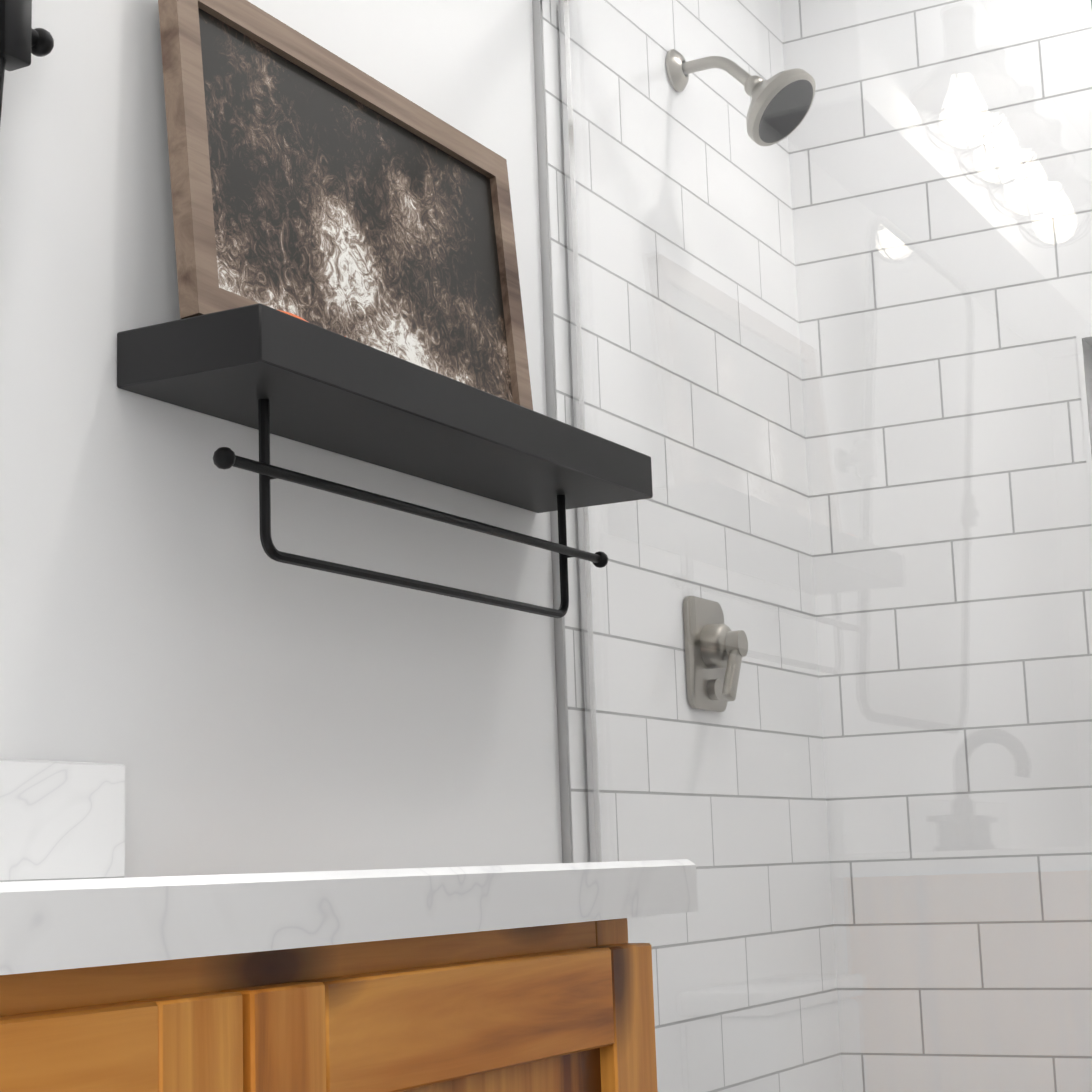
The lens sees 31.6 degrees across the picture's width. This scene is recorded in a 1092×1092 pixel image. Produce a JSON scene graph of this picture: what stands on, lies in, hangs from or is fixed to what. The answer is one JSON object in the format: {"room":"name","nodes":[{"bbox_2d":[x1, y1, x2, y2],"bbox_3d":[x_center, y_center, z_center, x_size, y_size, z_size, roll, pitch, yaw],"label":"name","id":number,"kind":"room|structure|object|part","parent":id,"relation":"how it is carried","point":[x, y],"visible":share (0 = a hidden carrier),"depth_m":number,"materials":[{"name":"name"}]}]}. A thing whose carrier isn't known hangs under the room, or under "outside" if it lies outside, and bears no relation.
{"room":"bathroom","nodes":[
{"label":"bathroom","id":0,"kind":"room"},
{"bbox_2d":[0,0,561,877],"bbox_3d":[-0.420,-0.083,1.580,0.100,2.528,3.519,-7,-11,28],"label":"wall","id":1,"kind":"structure","parent":0,"point":[204,668],"depth_m":1.70,"materials":[{"name":"white paint"}]},
{"bbox_2d":[0,0,53,121],"bbox_3d":[-0.553,-0.435,1.211,0.091,0.859,0.689,-7,-11,28],"label":"mirror","id":2,"kind":"object","parent":1,"relation":"attached to","point":[21,40],"visible":1,"depth_m":1.47,"materials":[{"name":"black metal"}]},
{"bbox_2d":[117,303,652,617],"bbox_3d":[-0.117,-0.059,1.877,0.148,0.210,0.730,-7,-11,28],"label":"wall-mounted shelf","id":3,"kind":"object","parent":1,"relation":"attached to","point":[265,370],"depth_m":1.74,"materials":[{"name":"black"}]},
{"bbox_3d":[-0.210,-0.186,1.667,0.014,0.023,0.133,-7,-11,28],"label":"decorative lure on the shelf","id":4,"kind":"part","parent":3,"relation":"part of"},
{"bbox_2d":[158,0,532,409],"bbox_3d":[-0.176,-0.314,1.898,0.046,0.327,0.585,-7,-11,28],"label":"picture frame","id":5,"kind":"object","parent":3,"relation":"on","point":[313,182],"visible":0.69,"depth_m":1.84,"materials":[{"name":"brown wood"}]},
{"bbox_2d":[532,0,572,862],"bbox_3d":[0.013,0.014,2.257,0.011,2.528,0.006,-7,-11,28],"label":"trim","id":6,"kind":"structure","parent":1,"relation":"attached to","point":[559,623],"depth_m":2.29,"materials":[{"name":"grey metal"}]},
{"bbox_2d":[542,0,842,1091],"bbox_3d":[0.215,0.069,2.630,0.008,2.528,0.849,-7,-11,28],"label":"wall tile","id":7,"kind":"structure","parent":1,"relation":"attached to","point":[714,898],"depth_m":2.63,"materials":[{"name":"white tile"}]},
{"bbox_2d":[683,596,747,711],"bbox_3d":[0.237,0.143,2.581,0.058,0.150,0.120,-7,-11,28],"label":"shower valve","id":8,"kind":"object","parent":7,"relation":"attached to","point":[719,685],"depth_m":2.56,"materials":[{"name":"silver metal"}]},
{"bbox_2d":[666,49,815,145],"bbox_3d":[0.273,-0.632,2.673,0.202,0.164,0.116,-7,-11,28],"label":"shower head","id":9,"kind":"object","parent":7,"relation":"attached to","point":[798,109],"depth_m":2.64},
{"bbox_2d":[780,0,1091,1091],"bbox_3d":[1.062,0.061,2.763,1.575,2.528,0.193,-7,-11,28],"label":"wall","id":10,"kind":"structure","parent":0,"point":[1006,566],"depth_m":2.91,"materials":[{"name":"tile"}]},
{"bbox_3d":[0.273,1.113,1.026,1.575,0.060,3.519,-7,-11,28],"label":"floor","id":11,"kind":"structure","parent":0,"visible":0},
{"bbox_2d":[0,758,697,1091],"bbox_3d":[-0.326,0.578,0.915,0.532,1.000,0.956,-7,-11,28],"label":"bathroom vanity","id":12,"kind":"object","parent":11,"relation":"on","point":[521,978],"visible":1,"depth_m":0.95,"materials":[{"name":"brown wood"}]},
{"bbox_3d":[0.862,1.181,2.125,1.353,0.125,0.821,-7,-11,28],"label":"shower pan","id":13,"kind":"object","parent":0,"visible":0},
{"bbox_2d":[558,0,1091,1091],"bbox_3d":[0.652,0.136,1.970,1.350,1.897,0.094,-7,-11,28],"label":"shower door","id":14,"kind":"structure","parent":13,"relation":"on","point":[584,526],"depth_m":2.16,"materials":[{"name":"clear glass"}]}
]}

